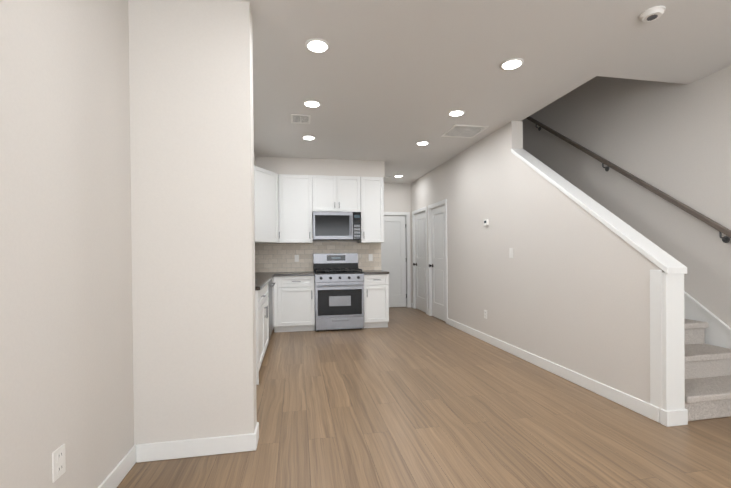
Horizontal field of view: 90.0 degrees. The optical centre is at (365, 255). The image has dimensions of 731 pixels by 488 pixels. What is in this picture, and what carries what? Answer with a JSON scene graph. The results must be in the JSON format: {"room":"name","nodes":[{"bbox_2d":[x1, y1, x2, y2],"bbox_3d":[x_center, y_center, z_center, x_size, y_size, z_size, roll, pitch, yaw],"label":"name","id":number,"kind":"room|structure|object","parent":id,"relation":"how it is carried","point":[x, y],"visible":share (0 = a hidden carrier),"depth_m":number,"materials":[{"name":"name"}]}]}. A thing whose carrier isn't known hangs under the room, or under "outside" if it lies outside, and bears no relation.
{"room":"kitchen","nodes":[
{"label":"kitchen","id":0,"kind":"room"},
{"bbox_2d":[0,0,133,487],"bbox_3d":[-1.378,-0.170,1.908,0.120,2.740,12.500,-1,0,-11],"label":"wall","id":1,"kind":"structure","parent":0,"point":[66,347],"depth_m":1.51,"materials":[{"name":"white paint"}]},
{"bbox_2d":[52,444,65,482],"bbox_3d":[-1.218,0.822,1.454,0.008,0.115,0.072,-1,0,-11],"label":"outlet","id":2,"kind":"object","parent":1,"relation":"attached to","point":[58,463],"visible":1,"depth_m":1.45,"materials":[{"name":"plastic"}]},
{"bbox_2d":[98,444,137,487],"bbox_3d":[-0.754,1.161,-0.996,0.018,0.105,6.350,-1,0,-11],"label":"baseboard","id":3,"kind":"structure","parent":1,"relation":"attached to","point":[115,477],"depth_m":1.94,"materials":[{"name":"white wood"}]},
{"bbox_2d":[254,165,279,243],"bbox_3d":[-1.668,-0.746,5.615,0.670,1.090,0.894,-1,0,-11],"label":"upper cabinet","id":4,"kind":"object","parent":1,"relation":"attached to","point":[266,202],"visible":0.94,"depth_m":5.47,"materials":[{"name":"wood"}]},
{"bbox_2d":[255,242,380,271],"bbox_3d":[-0.885,0.016,6.217,2.360,0.495,0.008,-1,0,-11],"label":"tile backsplash","id":5,"kind":"structure","parent":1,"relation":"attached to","point":[274,257],"depth_m":6.17,"materials":[{"name":"beige tile"}]},
{"bbox_2d":[128,0,256,444],"bbox_3d":[-1.040,-0.175,2.250,0.670,2.740,0.150,-1,0,-11],"label":"wall","id":6,"kind":"structure","parent":0,"point":[192,204],"depth_m":2.18,"materials":[{"name":"white paint"}]},
{"bbox_2d":[138,427,258,462],"bbox_3d":[-0.992,1.143,2.184,0.654,0.105,0.018,-1,0,-11],"label":"baseboard","id":7,"kind":"structure","parent":6,"relation":"attached to","point":[158,451],"depth_m":2.17,"materials":[{"name":"white wood"}]},
{"bbox_2d":[254,153,256,165],"bbox_3d":[-1.584,-1.418,4.152,0.320,0.268,3.800,-1,0,-11],"label":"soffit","id":8,"kind":"structure","parent":0,"point":[255,157],"depth_m":5.65,"materials":[{"name":"white paint"}]},
{"bbox_2d":[257,156,384,177],"bbox_3d":[-0.722,-1.438,6.082,2.060,0.268,0.320,-1,0,-11],"label":"soffit","id":9,"kind":"structure","parent":0,"point":[311,166],"depth_m":5.92,"materials":[{"name":"white paint"}]},
{"bbox_2d":[313,240,362,270],"bbox_3d":[-1.095,-0.206,7.250,2.390,2.740,2.100,-1,0,-11],"label":"wall block","id":10,"kind":"object","parent":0,"point":[335,241],"visible":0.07,"depth_m":6.29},
{"bbox_2d":[279,174,318,243],"bbox_3d":[-1.113,-0.753,6.000,0.582,1.090,0.339,-1,0,-11],"label":"upper cabinet","id":11,"kind":"object","parent":10,"relation":"attached to","point":[302,198],"depth_m":5.84,"materials":[{"name":"wood"}]},
{"bbox_2d":[315,175,362,213],"bbox_3d":[-0.499,-1.012,6.113,0.788,0.585,0.339,-1,0,-11],"label":"upper cabinet","id":12,"kind":"object","parent":10,"relation":"attached to","point":[333,193],"depth_m":5.95,"materials":[{"name":"wood"}]},
{"bbox_2d":[312,211,360,239],"bbox_3d":[-0.484,-0.490,6.062,0.776,0.451,0.432,-1,0,-11],"label":"microwave","id":13,"kind":"object","parent":12,"relation":"attached to","point":[336,225],"visible":1,"depth_m":5.89,"materials":[{"name":"metal"}]},
{"bbox_2d":[358,177,383,242],"bbox_3d":[0.055,-0.765,6.217,0.449,1.090,0.339,-1,0,-11],"label":"upper cabinet","id":14,"kind":"object","parent":10,"relation":"attached to","point":[372,218],"depth_m":6.07,"materials":[{"name":"wood"}]},
{"bbox_2d":[384,183,411,302],"bbox_3d":[0.495,-0.226,8.064,1.033,2.740,0.120,-1,0,-11],"label":"wall","id":15,"kind":"structure","parent":0,"point":[397,197],"depth_m":8.03,"materials":[{"name":"white paint"}]},
{"bbox_2d":[381,216,406,306],"bbox_3d":[0.556,0.126,8.018,0.715,2.012,0.105,-1,0,-11],"label":"door","id":16,"kind":"structure","parent":15,"relation":"in","point":[393,254],"depth_m":8.06,"materials":[{"name":"white wood"}]},
{"bbox_2d":[384,212,410,306],"bbox_3d":[0.542,0.091,8.066,0.890,2.105,0.136,-1,0,-11],"label":"door frame","id":17,"kind":"structure","parent":15,"relation":"attached to","point":[407,214],"depth_m":8.07,"materials":[{"name":"white wood"}]},
{"bbox_2d":[117,307,730,487],"bbox_3d":[0.911,1.227,2.340,4.750,0.100,12.500,-1,0,-11],"label":"floor","id":18,"kind":"structure","parent":0,"point":[409,397],"depth_m":2.48,"materials":[{"name":"brown wood"}]},
{"bbox_2d":[255,283,268,384],"bbox_3d":[-1.388,0.753,3.938,0.577,0.868,1.264,-1,0,-11],"label":"base cabinet","id":19,"kind":"object","parent":18,"relation":"on","point":[262,314],"visible":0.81,"depth_m":3.50,"materials":[{"name":"wood"}]},
{"bbox_2d":[255,272,275,289],"bbox_3d":[-1.517,0.295,4.682,0.593,0.037,2.781,-1,0,-11],"label":"countertop","id":20,"kind":"structure","parent":19,"relation":"on","point":[262,279],"depth_m":4.49,"materials":[{"name":"stone"}]},
{"bbox_2d":[268,279,274,339],"bbox_3d":[-1.513,0.750,4.884,0.584,0.864,0.637,-1,0,-11],"label":"dishwasher","id":21,"kind":"object","parent":18,"relation":"on","point":[270,285],"visible":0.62,"depth_m":4.86,"materials":[{"name":"metal"}]},
{"bbox_2d":[272,278,273,327],"bbox_3d":[-1.702,0.746,5.623,0.577,0.868,0.879,-1,0,-11],"label":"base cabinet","id":22,"kind":"object","parent":18,"relation":"on","point":[273,301],"visible":0.06,"depth_m":5.48,"materials":[{"name":"white wood"}]},
{"bbox_2d":[273,276,314,331],"bbox_3d":[-1.135,0.739,5.854,0.616,0.868,0.632,-1,0,-11],"label":"base cabinet","id":23,"kind":"object","parent":18,"relation":"on","point":[294,303],"visible":1,"depth_m":5.59,"materials":[{"name":"wood"}]},
{"bbox_2d":[275,271,314,275],"bbox_3d":[-1.126,0.285,5.853,0.590,0.035,0.621,-1,0,-11],"label":"countertop","id":24,"kind":"structure","parent":23,"relation":"on","point":[308,273],"depth_m":5.59,"materials":[{"name":"stone"}]},
{"bbox_2d":[313,253,363,330],"bbox_3d":[-0.448,0.564,5.948,0.758,1.205,0.679,-1,0,-11],"label":"gas range","id":25,"kind":"object","parent":18,"relation":"on","point":[339,290],"visible":1,"depth_m":5.69,"materials":[{"name":"metal"}]},
{"bbox_2d":[364,274,388,327],"bbox_3d":[0.126,0.726,6.088,0.404,0.868,0.632,-1,0,-11],"label":"base cabinet","id":26,"kind":"object","parent":18,"relation":"on","point":[376,300],"visible":0.92,"depth_m":5.83,"materials":[{"name":"wood"}]},
{"bbox_2d":[362,270,388,274],"bbox_3d":[0.123,0.272,6.089,0.409,0.035,0.613,-1,0,-11],"label":"countertop","id":27,"kind":"structure","parent":26,"relation":"on","point":[365,271],"depth_m":5.82,"materials":[{"name":"stone"}]},
{"bbox_2d":[684,319,730,420],"bbox_3d":[2.082,-0.375,5.682,0.896,3.040,6.282,-1,0,-11],"label":"stairs","id":28,"kind":"structure","parent":18,"relation":"on","point":[707,381],"depth_m":2.87,"materials":[{"name":"carpet"}]},
{"bbox_2d":[235,0,730,183],"bbox_3d":[0.885,-1.623,2.322,4.750,0.120,12.500,-1,0,-11],"label":"ceiling","id":29,"kind":"structure","parent":0,"point":[391,83],"depth_m":2.96,"materials":[{"name":"white paint"}]},
{"bbox_2d":[291,114,310,123],"bbox_3d":[-0.737,-1.554,4.157,0.220,0.008,0.270,-1,0,-11],"label":"ceiling vent","id":30,"kind":"object","parent":29,"relation":"in","point":[300,119],"visible":0.98,"depth_m":4.14,"materials":[{"name":"plastic"}]},
{"bbox_2d":[302,135,315,139],"bbox_3d":[-0.749,-1.558,4.825,0.184,0.008,0.184,-1,0,-11],"label":"recessed light","id":31,"kind":"object","parent":29,"relation":"in","point":[307,137],"visible":0.94,"depth_m":4.80,"materials":[{"name":"plastic"}]},
{"bbox_2d":[303,100,320,107],"bbox_3d":[-0.546,-1.553,3.734,0.184,0.008,0.184,-1,0,-11],"label":"recessed light","id":32,"kind":"object","parent":29,"relation":"in","point":[311,103],"visible":1,"depth_m":3.72,"materials":[{"name":"plastic"}]},
{"bbox_2d":[305,38,329,52],"bbox_3d":[-0.353,-1.548,2.697,0.184,0.008,0.184,-1,0,-11],"label":"recessed light","id":33,"kind":"object","parent":29,"relation":"in","point":[316,45],"visible":1,"depth_m":2.68,"materials":[{"name":"plastic"}]},
{"bbox_2d":[416,141,428,144],"bbox_3d":[0.799,-1.574,5.113,0.184,0.008,0.184,-1,0,-11],"label":"recessed light","id":34,"kind":"object","parent":29,"relation":"in","point":[422,143],"visible":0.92,"depth_m":5.10,"materials":[{"name":"plastic"}]},
{"bbox_2d":[448,110,464,116],"bbox_3d":[1.002,-1.569,4.022,0.184,0.008,0.184,-1,0,-11],"label":"recessed light","id":35,"kind":"object","parent":29,"relation":"in","point":[454,113],"visible":0.98,"depth_m":4.02,"materials":[{"name":"plastic"}]},
{"bbox_2d":[441,124,488,137],"bbox_3d":[1.249,-1.575,4.638,0.440,0.008,0.440,-1,0,-11],"label":"ceiling vent","id":36,"kind":"object","parent":29,"relation":"in","point":[463,131],"visible":0.98,"depth_m":4.63,"materials":[{"name":"plastic"}]},
{"bbox_2d":[500,58,523,69],"bbox_3d":[1.195,-1.564,2.985,0.184,0.008,0.184,-1,0,-11],"label":"recessed light","id":37,"kind":"object","parent":29,"relation":"in","point":[511,63],"visible":1,"depth_m":2.97,"materials":[{"name":"plastic"}]},
{"bbox_2d":[639,6,665,21],"bbox_3d":[1.850,-1.553,2.359,0.136,0.034,0.136,-1,0,-11],"label":"smoke detector","id":38,"kind":"object","parent":29,"relation":"attached to","point":[652,14],"visible":0.98,"depth_m":2.33,"materials":[{"name":"plastic"}]},
{"bbox_2d":[411,121,663,402],"bbox_3d":[1.547,-0.220,5.620,0.142,2.740,6.270,-1,0,-11],"label":"wall","id":39,"kind":"structure","parent":0,"point":[567,285],"depth_m":3.86,"materials":[{"name":"beige paint"}]},
{"bbox_2d":[413,212,425,312],"bbox_3d":[1.126,0.124,7.526,0.105,2.012,0.715,-1,0,-11],"label":"closet door","id":40,"kind":"structure","parent":39,"relation":"in","point":[420,254],"depth_m":7.57,"materials":[{"name":"white wood"}]},
{"bbox_2d":[412,206,427,313],"bbox_3d":[1.184,0.089,7.543,0.158,2.105,0.890,-1,0,-11],"label":"door frame","id":41,"kind":"structure","parent":39,"relation":"attached to","point":[424,209],"depth_m":7.89,"materials":[{"name":"white wood"}]},
{"bbox_2d":[427,199,447,323],"bbox_3d":[1.360,0.093,6.598,0.158,2.105,0.890,-1,0,-11],"label":"door frame","id":42,"kind":"structure","parent":39,"relation":"attached to","point":[428,271],"depth_m":6.95,"materials":[{"name":"white wood"}]},
{"bbox_2d":[429,205,445,321],"bbox_3d":[1.302,0.128,6.582,0.105,2.012,0.715,-1,0,-11],"label":"closet door","id":43,"kind":"structure","parent":39,"relation":"in","point":[438,254],"depth_m":6.62,"materials":[{"name":"white wood"}]},
{"bbox_2d":[509,248,512,257],"bbox_3d":[1.716,-0.033,4.304,0.010,0.115,0.072,-1,0,-11],"label":"light switch","id":44,"kind":"object","parent":39,"relation":"attached to","point":[510,252],"visible":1,"depth_m":4.30,"materials":[{"name":"plastic"}]},
{"bbox_2d":[447,318,658,422],"bbox_3d":[1.717,1.104,4.351,0.014,0.105,3.660,-1,0,-11],"label":"baseboard","id":45,"kind":"structure","parent":39,"relation":"attached to","point":[646,409],"depth_m":3.32,"materials":[{"name":"white wood"}]},
{"bbox_2d":[511,148,687,426],"bbox_3d":[1.961,-0.046,3.397,0.172,2.414,1.835,-1,0,-11],"label":"trim","id":46,"kind":"structure","parent":39,"relation":"attached to","point":[667,374],"depth_m":2.54,"materials":[{"name":"white wood"}]},
{"bbox_2d":[522,66,730,326],"bbox_3d":[3.162,-1.546,2.746,0.120,5.400,12.500,-1,0,-11],"label":"wall","id":47,"kind":"structure","parent":0,"point":[673,140],"depth_m":3.64,"materials":[{"name":"white paint"}]},
{"bbox_2d":[526,116,730,242],"bbox_3d":[2.691,-1.459,4.708,0.084,2.973,4.070,-1,0,-11],"label":"handrail","id":48,"kind":"object","parent":47,"relation":"attached to","point":[720,228],"visible":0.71,"depth_m":3.70,"materials":[{"name":"metal"}]},
{"bbox_2d":[684,291,730,348],"bbox_3d":[2.748,-0.466,4.635,0.026,3.224,4.164,-1,0,-11],"label":"trim","id":49,"kind":"structure","parent":47,"relation":"attached to","point":[717,331],"depth_m":3.19,"materials":[{"name":"white wood"}]}
]}

